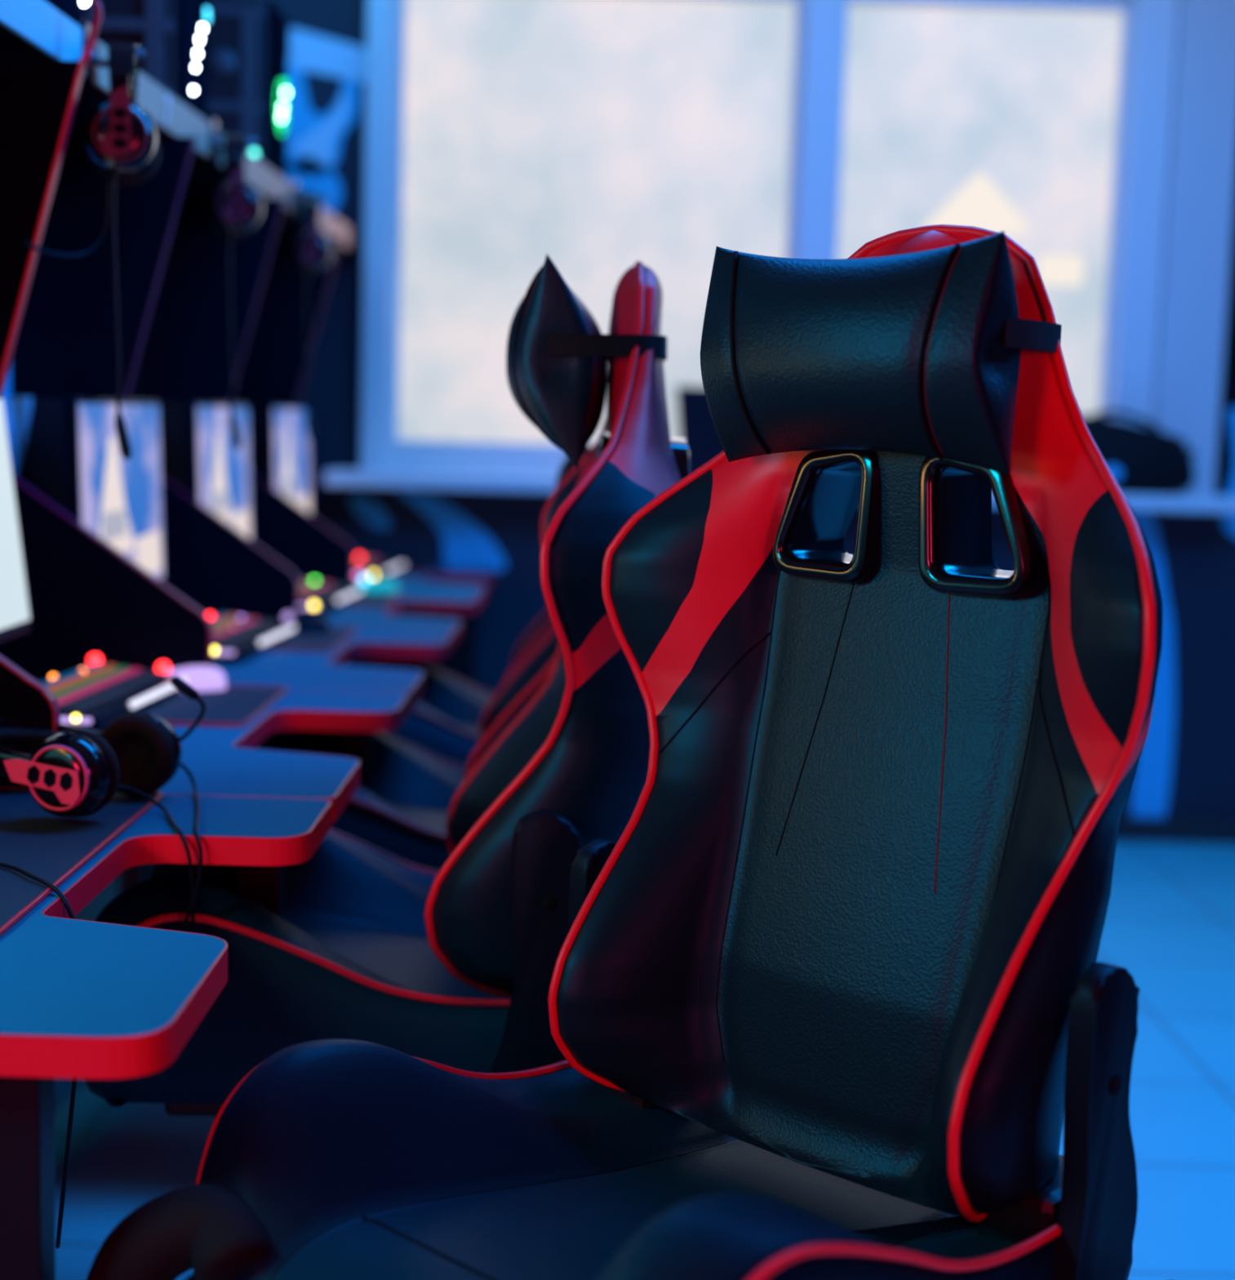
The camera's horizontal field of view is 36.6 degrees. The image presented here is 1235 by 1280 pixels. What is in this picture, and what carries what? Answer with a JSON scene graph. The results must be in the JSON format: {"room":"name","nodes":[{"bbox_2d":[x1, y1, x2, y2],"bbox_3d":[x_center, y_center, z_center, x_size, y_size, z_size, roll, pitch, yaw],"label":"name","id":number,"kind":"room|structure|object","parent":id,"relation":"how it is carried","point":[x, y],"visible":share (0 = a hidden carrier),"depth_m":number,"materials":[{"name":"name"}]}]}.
{"room":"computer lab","nodes":[
{"label":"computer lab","id":0,"kind":"room"},
{"bbox_2d":[54,840,1234,1279],"bbox_3d":[0.455,1.102,1.443,6.200,0.100,9.000,2,7,-1],"label":"floor","id":1,"kind":"structure","parent":0,"point":[1170,920],"depth_m":3.27,"materials":[{"name":"tile"}]},
{"bbox_2d":[0,794,331,1279],"bbox_3d":[-0.686,0.597,1.792,0.695,0.750,0.847,2,7,-1],"label":"desk","id":2,"kind":"object","parent":1,"relation":"on","point":[79,998],"visible":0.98,"depth_m":1.47,"materials":[{"name":"teal laminate"}]},
{"bbox_2d":[0,862,77,1248],"bbox_3d":[-0.649,0.388,1.826,0.409,0.361,0.036,6,8,32],"label":"cable","id":3,"kind":"object","parent":2,"relation":"attached to","point":[53,887],"visible":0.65,"depth_m":1.74,"materials":[{"name":"black plastic"}]},
{"bbox_2d":[0,787,163,936],"bbox_3d":[-0.763,0.207,1.852,0.484,0.006,0.623,2,7,-1],"label":"desk mat","id":4,"kind":"object","parent":2,"relation":"on","point":[49,846],"visible":0.77,"depth_m":1.91,"materials":[{"name":"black fabric"}]},
{"bbox_2d":[0,675,205,932],"bbox_3d":[-0.595,0.246,2.056,0.272,0.392,0.278,0,7,-12],"label":"headset","id":5,"kind":"object","parent":4,"relation":"on","point":[71,771],"visible":0.9,"depth_m":1.99,"materials":[{"name":"black plastic"}]},
{"bbox_2d":[3,728,119,817],"bbox_3d":[-0.590,0.143,1.984,0.116,0.096,0.072,2,7,-1],"label":"ear cup","id":6,"kind":"object","parent":5,"relation":"on","point":[73,772],"depth_m":1.96,"materials":[{"name":"pink"}]},
{"bbox_2d":[99,712,182,795],"bbox_3d":[-0.549,0.129,2.144,0.097,0.096,0.080,2,7,-1],"label":"ear cup","id":7,"kind":"object","parent":5,"relation":"on","point":[148,750],"depth_m":2.12,"materials":[{"name":"black leather"}]},
{"bbox_2d":[0,794,329,1036],"bbox_3d":[-0.677,0.240,1.750,0.693,0.030,0.843,2,7,-1],"label":"countertop","id":8,"kind":"structure","parent":2,"relation":"on","point":[60,976],"depth_m":1.53,"materials":[{"name":"teal laminate"}]},
{"bbox_2d":[94,688,408,1117],"bbox_3d":[-0.691,0.497,2.631,0.695,0.750,0.847,2,7,-1],"label":"desk","id":9,"kind":"object","parent":1,"relation":"on","point":[221,761],"visible":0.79,"depth_m":2.45,"materials":[{"name":"teal laminate"}]},
{"bbox_2d":[0,395,31,642],"bbox_3d":[-0.919,-0.096,2.421,0.150,0.456,0.550,2,7,-1],"label":"monitor","id":10,"kind":"object","parent":9,"relation":"on","point":[15,617],"visible":0.87,"depth_m":2.64,"materials":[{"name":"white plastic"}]},
{"bbox_2d":[0,654,60,787],"bbox_3d":[-0.826,-0.010,2.144,0.366,0.362,0.018,2,7,-1],"label":"divider","id":11,"kind":"object","parent":9,"relation":"on","point":[22,695],"visible":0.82,"depth_m":2.15,"materials":[{"name":"black laminate"}]},
{"bbox_2d":[37,680,288,727],"bbox_3d":[-0.768,0.092,2.816,0.484,0.006,0.373,2,7,-1],"label":"desk mat","id":12,"kind":"object","parent":9,"relation":"on","point":[235,705],"visible":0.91,"depth_m":2.79,"materials":[{"name":"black fabric"}]},
{"bbox_2d":[40,653,186,729],"bbox_3d":[-0.762,0.072,2.723,0.160,0.048,0.421,2,7,3],"label":"keyboard","id":13,"kind":"object","parent":12,"relation":"on","point":[91,696],"visible":0.78,"depth_m":2.70,"materials":[{"name":"black plastic"}]},
{"bbox_2d":[49,674,56,679],"bbox_3d":[-0.830,0.055,2.746,0.010,0.010,0.010,2,7,3],"label":"light","id":14,"kind":"object","parent":13,"relation":"on","point":[53,676],"depth_m":2.74,"materials":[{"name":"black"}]},
{"bbox_2d":[71,714,79,721],"bbox_3d":[-0.731,0.105,2.518,0.010,0.010,0.010,2,7,3],"label":"light","id":15,"kind":"object","parent":13,"relation":"attached to","point":[75,717],"depth_m":2.52,"materials":[{"name":"yellow"}]},
{"bbox_2d":[88,653,102,664],"bbox_3d":[-0.818,0.032,2.924,0.019,0.020,0.020,2,7,3],"label":"light","id":16,"kind":"object","parent":13,"relation":"attached to","point":[95,659],"depth_m":2.92,"materials":[{"name":"red"}]},
{"bbox_2d":[156,662,226,691],"bbox_3d":[-0.683,0.055,2.954,0.126,0.041,0.076,0,7,-12],"label":"computer mouse","id":17,"kind":"object","parent":12,"relation":"on","point":[201,677],"visible":0.61,"depth_m":2.94,"materials":[{"name":"purple plastic"}]},
{"bbox_2d":[94,688,407,798],"bbox_3d":[-0.681,0.140,2.589,0.693,0.030,0.843,2,7,-1],"label":"countertop","id":18,"kind":"structure","parent":9,"relation":"on","point":[216,766],"depth_m":2.39,"materials":[{"name":"teal laminate"}]},
{"bbox_2d":[119,630,452,893],"bbox_3d":[-0.696,0.397,3.470,0.695,0.750,0.847,2,7,-1],"label":"desk","id":19,"kind":"object","parent":1,"relation":"on","point":[300,670],"visible":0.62,"depth_m":3.29,"materials":[{"name":"teal laminate"}]},
{"bbox_2d":[0,474,213,680],"bbox_3d":[-0.831,-0.110,2.983,0.366,0.362,0.018,2,7,-1],"label":"divider","id":20,"kind":"object","parent":19,"relation":"on","point":[86,597],"visible":0.9,"depth_m":2.98,"materials":[{"name":"black laminate"}]},
{"bbox_2d":[62,396,163,582],"bbox_3d":[-0.924,-0.194,3.260,0.150,0.454,0.550,2,7,-1],"label":"monitor","id":21,"kind":"object","parent":19,"relation":"on","point":[117,499],"visible":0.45,"depth_m":3.19,"materials":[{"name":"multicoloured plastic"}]},
{"bbox_2d":[102,509,127,541],"bbox_3d":[-0.857,-0.195,3.182,0.002,0.048,0.155,2,7,-1],"label":"picture","id":22,"kind":"object","parent":21,"relation":"attached to","point":[114,522],"depth_m":3.18,"materials":[{"name":"white"}]},
{"bbox_2d":[99,435,135,553],"bbox_3d":[-0.857,-0.242,3.189,0.007,0.213,0.250,2,7,-1],"label":"picture","id":23,"kind":"object","parent":21,"relation":"attached to","point":[117,474],"depth_m":3.20,"materials":[{"name":"white"}]},
{"bbox_2d":[136,529,161,573],"bbox_3d":[-0.859,-0.157,3.421,0.003,0.079,0.187,2,7,-1],"label":"picture","id":24,"kind":"object","parent":21,"relation":"attached to","point":[148,542],"depth_m":3.43,"materials":[{"name":"white"}]},
{"bbox_2d":[260,626,357,652],"bbox_3d":[-0.772,-0.008,3.655,0.484,0.006,0.373,2,7,-1],"label":"desk mat","id":25,"kind":"object","parent":19,"relation":"on","point":[328,642],"visible":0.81,"depth_m":3.60,"materials":[{"name":"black fabric"}]},
{"bbox_2d":[207,613,295,659],"bbox_3d":[-0.720,-0.012,3.458,0.157,0.044,0.412,2,7,3],"label":"keyboard","id":26,"kind":"object","parent":25,"relation":"on","point":[235,637],"visible":0.66,"depth_m":3.46,"materials":[{"name":"black plastic"}]},
{"bbox_2d":[207,613,213,618],"bbox_3d":[-0.783,-0.043,3.586,0.014,0.015,0.015,2,7,3],"label":"light","id":27,"kind":"object","parent":26,"relation":"on","point":[210,615],"depth_m":3.58,"materials":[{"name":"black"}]},
{"bbox_2d":[212,647,217,653],"bbox_3d":[-0.705,0.018,3.259,0.011,0.011,0.011,2,7,3],"label":"light","id":28,"kind":"object","parent":26,"relation":"on","point":[215,649],"depth_m":3.26,"materials":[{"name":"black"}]},
{"bbox_2d":[280,612,330,632],"bbox_3d":[-0.633,-0.037,3.759,0.110,0.037,0.066,0,7,-12],"label":"computer mouse","id":29,"kind":"object","parent":25,"relation":"on","point":[310,624],"visible":0.8,"depth_m":3.74,"materials":[{"name":"black plastic"}]},
{"bbox_2d":[211,630,451,692],"bbox_3d":[-0.686,0.040,3.428,0.693,0.030,0.843,2,7,-1],"label":"countertop","id":30,"kind":"structure","parent":19,"relation":"on","point":[289,669],"depth_m":3.23,"materials":[{"name":"teal laminate"}]},
{"bbox_2d":[147,591,479,879],"bbox_3d":[-0.700,0.297,4.309,0.695,0.750,0.847,2,7,-1],"label":"desk","id":31,"kind":"object","parent":1,"relation":"on","point":[447,606],"visible":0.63,"depth_m":4.19,"materials":[{"name":"teal laminate"}]},
{"bbox_2d":[184,401,251,539],"bbox_3d":[-0.928,-0.294,4.099,0.150,0.454,0.550,2,7,-1],"label":"monitor","id":32,"kind":"object","parent":31,"relation":"on","point":[218,473],"visible":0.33,"depth_m":4.01,"materials":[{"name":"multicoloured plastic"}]},
{"bbox_2d":[212,490,227,514],"bbox_3d":[-0.856,-0.295,4.021,0.002,0.048,0.155,2,7,-1],"label":"picture","id":33,"kind":"object","parent":32,"relation":"attached to","point":[220,498],"depth_m":4.02},
{"bbox_2d":[210,431,233,523],"bbox_3d":[-0.856,-0.342,4.028,0.007,0.213,0.250,2,7,-1],"label":"picture","id":34,"kind":"object","parent":32,"relation":"attached to","point":[221,442],"depth_m":4.04,"materials":[{"name":"white"}]},
{"bbox_2d":[234,508,249,538],"bbox_3d":[-0.857,-0.257,4.260,0.003,0.079,0.187,2,7,-1],"label":"picture","id":35,"kind":"object","parent":32,"relation":"attached to","point":[242,516],"depth_m":4.27},
{"bbox_2d":[160,474,299,623],"bbox_3d":[-0.835,-0.210,3.822,0.366,0.362,0.018,2,7,-1],"label":"divider","id":36,"kind":"object","parent":31,"relation":"on","point":[209,562],"visible":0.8,"depth_m":3.82,"materials":[{"name":"black laminate"}]},
{"bbox_2d":[339,590,402,606],"bbox_3d":[-0.777,-0.108,4.494,0.484,0.006,0.373,2,7,-1],"label":"desk mat","id":37,"kind":"object","parent":31,"relation":"on","point":[365,599],"visible":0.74,"depth_m":4.43,"materials":[{"name":"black fabric"}]},
{"bbox_2d":[297,578,361,613],"bbox_3d":[-0.698,-0.104,4.252,0.155,0.040,0.413,2,7,3],"label":"keyboard","id":38,"kind":"object","parent":37,"relation":"on","point":[314,596],"visible":0.6,"depth_m":4.23,"materials":[{"name":"black plastic"}]},
{"bbox_2d":[311,602,317,608],"bbox_3d":[-0.659,-0.075,4.052,0.013,0.014,0.014,2,7,3],"label":"light","id":39,"kind":"object","parent":38,"relation":"attached to","point":[313,605],"depth_m":4.05,"materials":[{"name":"yellow plastic"}]},
{"bbox_2d":[355,576,399,592],"bbox_3d":[-0.598,-0.140,4.633,0.110,0.037,0.066,0,7,-12],"label":"computer mouse","id":40,"kind":"object","parent":37,"relation":"on","point":[381,585],"visible":0.91,"depth_m":4.61,"materials":[{"name":"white plastic"}]},
{"bbox_2d":[297,591,479,632],"bbox_3d":[-0.690,-0.060,4.267,0.693,0.030,0.843,2,7,-1],"label":"countertop","id":41,"kind":"structure","parent":31,"relation":"on","point":[362,618],"depth_m":4.09,"materials":[{"name":"teal laminate"}]},
{"bbox_2d":[262,567,497,742],"bbox_3d":[-0.705,0.202,5.109,0.695,0.750,0.767,2,7,-1],"label":"desk","id":42,"kind":"object","parent":1,"relation":"on","point":[444,580],"visible":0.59,"depth_m":5.24,"materials":[{"name":"teal laminate"}]},
{"bbox_2d":[263,404,310,514],"bbox_3d":[-0.930,-0.394,4.938,0.156,0.454,0.550,2,7,-1],"label":"monitor","id":43,"kind":"object","parent":42,"relation":"on","point":[286,441],"visible":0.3,"depth_m":4.85,"materials":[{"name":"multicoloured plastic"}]},
{"bbox_2d":[283,430,297,504],"bbox_3d":[-0.855,-0.442,4.867,0.007,0.213,0.250,2,7,-1],"label":"picture","id":44,"kind":"object","parent":43,"relation":"attached to","point":[290,437],"depth_m":4.89,"materials":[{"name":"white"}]},
{"bbox_2d":[249,470,354,587],"bbox_3d":[-0.840,-0.310,4.662,0.366,0.362,0.018,2,7,-1],"label":"divider","id":45,"kind":"object","parent":42,"relation":"on","point":[280,526],"visible":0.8,"depth_m":4.66,"materials":[{"name":"black laminate"}]},
{"bbox_2d":[389,564,431,576],"bbox_3d":[-0.781,-0.203,5.289,0.484,0.006,0.285,2,7,-1],"label":"desk mat","id":46,"kind":"object","parent":42,"relation":"on","point":[416,571],"visible":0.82,"depth_m":5.27,"materials":[{"name":"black fabric"}]},
{"bbox_2d":[352,554,404,581],"bbox_3d":[-0.688,-0.200,5.047,0.155,0.043,0.413,2,7,3],"label":"keyboard","id":47,"kind":"object","parent":46,"relation":"on","point":[375,568],"visible":0.56,"depth_m":5.02,"materials":[{"name":"black plastic"}]},
{"bbox_2d":[355,555,362,559],"bbox_3d":[-0.713,-0.226,5.153,0.017,0.018,0.018,2,7,3],"label":"light","id":48,"kind":"object","parent":47,"relation":"on","point":[358,557],"depth_m":5.15,"materials":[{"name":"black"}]},
{"bbox_2d":[370,572,376,577],"bbox_3d":[-0.633,-0.169,4.845,0.013,0.014,0.014,2,7,3],"label":"light","id":49,"kind":"object","parent":47,"relation":"attached to","point":[373,575],"depth_m":4.84,"materials":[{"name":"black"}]},
{"bbox_2d":[352,567,497,594],"bbox_3d":[-0.695,-0.155,5.066,0.693,0.030,0.763,2,7,-1],"label":"countertop","id":50,"kind":"structure","parent":42,"relation":"on","point":[406,583],"depth_m":4.93,"materials":[{"name":"teal laminate"}]},
{"bbox_2d":[84,253,690,1279],"bbox_3d":[-0.268,0.237,2.242,0.695,1.381,0.653,1,7,-2],"label":"gaming chair","id":51,"kind":"object","parent":1,"relation":"on","point":[453,966],"visible":0.7,"depth_m":2.01,"materials":[{"name":"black leather"}]},
{"bbox_2d":[506,253,607,468],"bbox_3d":[-0.071,-0.321,2.184,0.118,0.233,0.300,0,7,-2],"label":"headrest pillow","id":52,"kind":"object","parent":51,"relation":"on","point":[557,350],"depth_m":2.04,"materials":[{"name":"black leather"}]},
{"bbox_2d":[260,443,591,871],"bbox_3d":[-0.272,0.150,2.982,0.722,1.379,0.653,2,7,-2],"label":"gaming chair","id":53,"kind":"object","parent":1,"relation":"on","point":[404,815],"visible":0.09,"depth_m":3.13,"materials":[{"name":"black leather"}]},
{"bbox_2d":[555,443,591,488],"bbox_3d":[-0.048,-0.225,2.943,0.101,0.194,0.300,2,7,-2],"label":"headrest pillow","id":54,"kind":"object","parent":53,"relation":"on","point":[566,466],"depth_m":2.83,"materials":[{"name":"leather"}]},
{"bbox_2d":[348,382,607,767],"bbox_3d":[-0.273,0.052,3.810,0.710,1.379,0.653,2,7,-1],"label":"gaming chair","id":55,"kind":"object","parent":1,"relation":"on","point":[446,726],"visible":0.06,"depth_m":3.96,"materials":[{"name":"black leather"}]},
{"bbox_2d":[85,224,1171,1279],"bbox_3d":[0.040,0.336,1.514,0.649,1.376,0.780,8,9,43],"label":"gaming chair","id":56,"kind":"object","parent":1,"relation":"on","point":[832,999],"visible":1,"depth_m":1.60,"materials":[{"name":"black leather"}]},
{"bbox_2d":[700,231,1020,475],"bbox_3d":[0.201,-0.244,1.598,0.300,0.194,0.101,8,9,43],"label":"headrest pillow","id":57,"kind":"object","parent":56,"relation":"on","point":[918,353],"depth_m":1.54,"materials":[{"name":"black leather"}]},
{"bbox_2d":[254,0,1234,819],"bbox_3d":[0.478,-0.913,5.473,6.200,2.950,0.200,2,7,-1],"label":"wall","id":58,"kind":"structure","parent":0,"point":[1198,551],"depth_m":5.45,"materials":[{"name":"blue paint"}]},
{"bbox_2d":[16,358,264,511],"bbox_3d":[-1.018,-0.423,3.338,0.020,0.865,4.140,2,7,-1],"label":"panel","id":59,"kind":"object","parent":58,"relation":"attached to","point":[41,468],"visible":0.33,"depth_m":3.40,"materials":[{"name":"black laminate"}]},
{"bbox_2d":[1,364,32,476],"bbox_3d":[-1.000,-0.488,2.998,0.004,0.524,0.390,2,7,-1],"label":"mural","id":60,"kind":"object","parent":59,"relation":"attached to","point":[17,410],"visible":0.23,"depth_m":3.11,"materials":[{"name":"teal paint"}]},
{"bbox_2d":[0,0,358,254],"bbox_3d":[-0.954,-0.787,3.224,0.465,0.250,4.240,2,7,-1],"label":"shelf","id":61,"kind":"object","parent":59,"relation":"attached to","point":[30,29],"visible":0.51,"depth_m":2.90,"materials":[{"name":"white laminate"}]},
{"bbox_2d":[0,58,86,395],"bbox_3d":[-0.841,-0.534,2.419,0.301,0.427,0.018,2,7,-1],"label":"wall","id":62,"kind":"structure","parent":61,"relation":"hanging from","point":[38,98],"depth_m":2.40,"materials":[{"name":"black laminate"}]},
{"bbox_2d":[80,0,102,63],"bbox_3d":[-0.674,-0.786,2.396,0.024,0.093,0.028,2,7,-1],"label":"power cable","id":63,"kind":"object","parent":62,"relation":"attached to","point":[98,15],"visible":1,"depth_m":2.39,"materials":[{"name":"red plastic"}]},
{"bbox_2d":[44,0,88,25],"bbox_3d":[-0.912,-0.991,2.401,0.411,0.345,0.208,2,7,-1],"label":"case","id":64,"kind":"object","parent":61,"relation":"on","point":[73,10],"visible":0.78,"depth_m":2.47,"materials":[{"name":"black"}]},
{"bbox_2d":[10,133,196,399],"bbox_3d":[-0.844,-0.611,3.065,0.301,0.427,0.018,2,7,-1],"label":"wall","id":65,"kind":"structure","parent":61,"relation":"hanging from","point":[65,344],"depth_m":3.06,"materials":[{"name":"black laminate"}]},
{"bbox_2d":[80,21,145,67],"bbox_3d":[-0.679,-0.801,2.519,0.084,0.057,0.040,2,7,-1],"label":"hook","id":66,"kind":"object","parent":61,"relation":"attached to","point":[102,63],"visible":0.57,"depth_m":2.52,"materials":[{"name":"grey metal"}]},
{"bbox_2d":[84,42,160,459],"bbox_3d":[-0.675,-0.528,2.552,0.096,0.556,0.223,0,7,-13],"label":"headset","id":67,"kind":"object","parent":61,"relation":"attached to","point":[121,138],"visible":1,"depth_m":2.45,"materials":[{"name":"black plastic"}]},
{"bbox_2d":[22,180,109,257],"bbox_3d":[-0.714,-0.550,2.426,0.122,0.105,0.015,-5,9,-44],"label":"cable","id":68,"kind":"object","parent":67,"relation":"attached to","point":[95,244],"visible":1,"depth_m":2.46,"materials":[{"name":"black plastic"}]},
{"bbox_2d":[84,84,159,174],"bbox_3d":[-0.655,-0.670,2.456,0.095,0.110,0.070,2,7,-1],"label":"ear cup","id":69,"kind":"object","parent":67,"relation":"on","point":[121,137],"depth_m":2.43,"materials":[{"name":"red plastic"}]},
{"bbox_2d":[90,142,160,186],"bbox_3d":[-0.686,-0.689,2.611,0.095,0.110,0.069,2,7,-1],"label":"ear cup","id":70,"kind":"object","parent":67,"relation":"on","point":[135,179],"depth_m":2.60,"materials":[{"name":"red"}]},
{"bbox_2d":[78,0,209,118],"bbox_3d":[-0.917,-1.085,3.185,0.409,0.345,0.208,2,7,-1],"label":"case","id":71,"kind":"object","parent":61,"relation":"on","point":[172,35],"visible":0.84,"depth_m":3.10,"materials":[{"name":"black"}]},
{"bbox_2d":[139,195,285,404],"bbox_3d":[-0.849,-0.711,3.909,0.301,0.427,0.018,2,7,-1],"label":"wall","id":72,"kind":"structure","parent":61,"relation":"hanging from","point":[184,356],"depth_m":3.90,"materials":[{"name":"black laminate"}]},
{"bbox_2d":[208,117,257,152],"bbox_3d":[-0.683,-0.896,3.324,0.084,0.057,0.040,2,7,-1],"label":"hook","id":73,"kind":"object","parent":61,"relation":"attached to","point":[215,144],"visible":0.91,"depth_m":3.32,"materials":[{"name":"grey metal"}]},
{"bbox_2d":[205,133,264,448],"bbox_3d":[-0.690,-0.624,3.356,0.096,0.556,0.223,0,7,-14],"label":"headset","id":74,"kind":"object","parent":61,"relation":"attached to","point":[234,209],"visible":1,"depth_m":3.25,"materials":[{"name":"black plastic"}]},
{"bbox_2d":[205,200,256,240],"bbox_3d":[-0.703,-0.785,3.414,0.095,0.110,0.071,2,7,-1],"label":"ear cup","id":75,"kind":"object","parent":74,"relation":"on","point":[218,231],"depth_m":3.39,"materials":[{"name":"red"}]},
{"bbox_2d":[208,168,264,234],"bbox_3d":[-0.668,-0.766,3.261,0.095,0.110,0.071,2,7,-1],"label":"ear cup","id":76,"kind":"object","parent":74,"relation":"on","point":[235,205],"depth_m":3.24,"materials":[{"name":"red"}]},
{"bbox_2d":[204,0,288,177],"bbox_3d":[-0.921,-1.182,3.999,0.410,0.345,0.208,2,7,-1],"label":"case","id":77,"kind":"object","parent":61,"relation":"on","point":[248,39],"visible":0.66,"depth_m":3.90,"materials":[{"name":"black"}]},
{"bbox_2d":[249,149,257,156],"bbox_3d":[-0.730,-0.977,3.747,0.016,0.016,0.016,2,7,-1],"label":"light","id":78,"kind":"object","parent":61,"relation":"on","point":[253,152],"visible":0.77,"depth_m":3.74,"materials":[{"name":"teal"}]},
{"bbox_2d":[234,235,342,406],"bbox_3d":[-0.853,-0.810,4.743,0.301,0.427,0.018,2,7,-1],"label":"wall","id":79,"kind":"structure","parent":61,"relation":"hanging from","point":[273,370],"depth_m":4.74,"materials":[{"name":"black laminate"}]},
{"bbox_2d":[284,191,333,442],"bbox_3d":[-0.698,-0.726,4.210,0.096,0.556,0.223,0,7,-14],"label":"headset","id":80,"kind":"object","parent":61,"relation":"attached to","point":[310,251],"visible":1,"depth_m":4.11,"materials":[{"name":"black plastic"}]},
{"bbox_2d":[284,237,320,275],"bbox_3d":[-0.710,-0.887,4.268,0.095,0.110,0.071,2,7,-1],"label":"ear cup","id":81,"kind":"object","parent":80,"relation":"on","point":[290,261],"depth_m":4.24,"materials":[{"name":"red"}]},
{"bbox_2d":[289,220,333,271],"bbox_3d":[-0.675,-0.868,4.115,0.095,0.110,0.071,2,7,-1],"label":"ear cup","id":82,"kind":"object","parent":80,"relation":"on","point":[311,249],"depth_m":4.09,"materials":[{"name":"red"}]},
{"bbox_2d":[290,179,328,206],"bbox_3d":[-0.688,-0.998,4.178,0.084,0.057,0.040,2,7,-1],"label":"hook","id":83,"kind":"object","parent":61,"relation":"attached to","point":[295,198],"visible":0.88,"depth_m":4.17,"materials":[{"name":"grey metal"}]},
{"bbox_2d":[284,54,359,213],"bbox_3d":[-0.854,-1.413,5.302,0.234,0.484,0.012,2,7,-1],"label":"mural","id":84,"kind":"object","parent":58,"relation":"attached to","point":[313,140],"visible":0.78,"depth_m":5.30,"materials":[{"name":"teal paint"}]},
{"bbox_2d":[288,27,366,82],"bbox_3d":[-1.104,-1.673,5.271,0.788,0.170,0.008,2,7,-1],"label":"wall band","id":85,"kind":"object","parent":58,"relation":"attached to","point":[309,51],"visible":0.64,"depth_m":5.27,"materials":[{"name":"teal paint"}]},
{"bbox_2d":[349,490,506,571],"bbox_3d":[-0.553,-0.317,5.437,0.460,0.233,0.006,2,7,-1],"label":"mural","id":86,"kind":"object","parent":58,"relation":"attached to","point":[467,545],"visible":0.96,"depth_m":5.43,"materials":[{"name":"teal paint"}]},
{"bbox_2d":[324,0,1234,514],"bbox_3d":[0.505,-1.247,5.252,2.600,1.694,0.260,2,7,-1],"label":"window","id":87,"kind":"structure","parent":58,"relation":"in","point":[600,138],"depth_m":5.32,"materials":[{"name":"white glass"}]},
{"bbox_2d":[675,386,723,472],"bbox_3d":[0.271,-0.587,5.319,0.218,0.262,0.100,2,7,-1],"label":"monitor","id":88,"kind":"object","parent":87,"relation":"on","point":[695,423],"visible":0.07,"depth_m":5.28,"materials":[{"name":"black plastic"}]},
{"bbox_2d":[1083,409,1196,494],"bbox_3d":[1.422,-0.534,5.308,0.423,0.236,0.138,2,7,-1],"label":"bag","id":89,"kind":"object","parent":87,"relation":"on","point":[1142,460],"visible":0.63,"depth_m":5.25,"materials":[{"name":"black"}]},
{"bbox_2d":[1131,511,1174,817],"bbox_3d":[1.549,0.087,5.496,0.201,0.944,0.006,2,7,-1],"label":"mural","id":90,"kind":"object","parent":58,"relation":"attached to","point":[1152,778],"visible":0.56,"depth_m":5.51,"materials":[{"name":"teal paint"}]},
{"bbox_2d":[1116,816,1234,844],"bbox_3d":[0.435,0.529,5.532,6.200,0.070,0.025,2,7,-1],"label":"baseboard","id":91,"kind":"structure","parent":58,"relation":"attached to","point":[1131,828],"depth_m":5.53,"materials":[{"name":"grey"}]},
{"bbox_2d":[1152,0,1234,495],"bbox_3d":[1.656,-1.371,5.344,0.185,1.900,0.160,2,7,-1],"label":"trim","id":92,"kind":"structure","parent":58,"relation":"attached to","point":[1201,189],"depth_m":5.29,"materials":[{"name":"grey paint"}]},
{"bbox_2d":[1222,407,1234,537],"bbox_3d":[1.929,-0.682,5.406,0.315,0.896,0.008,2,7,-1],"label":"mural","id":93,"kind":"object","parent":58,"relation":"attached to","point":[1228,519],"visible":0.88,"depth_m":5.43,"materials":[{"name":"teal paint"}]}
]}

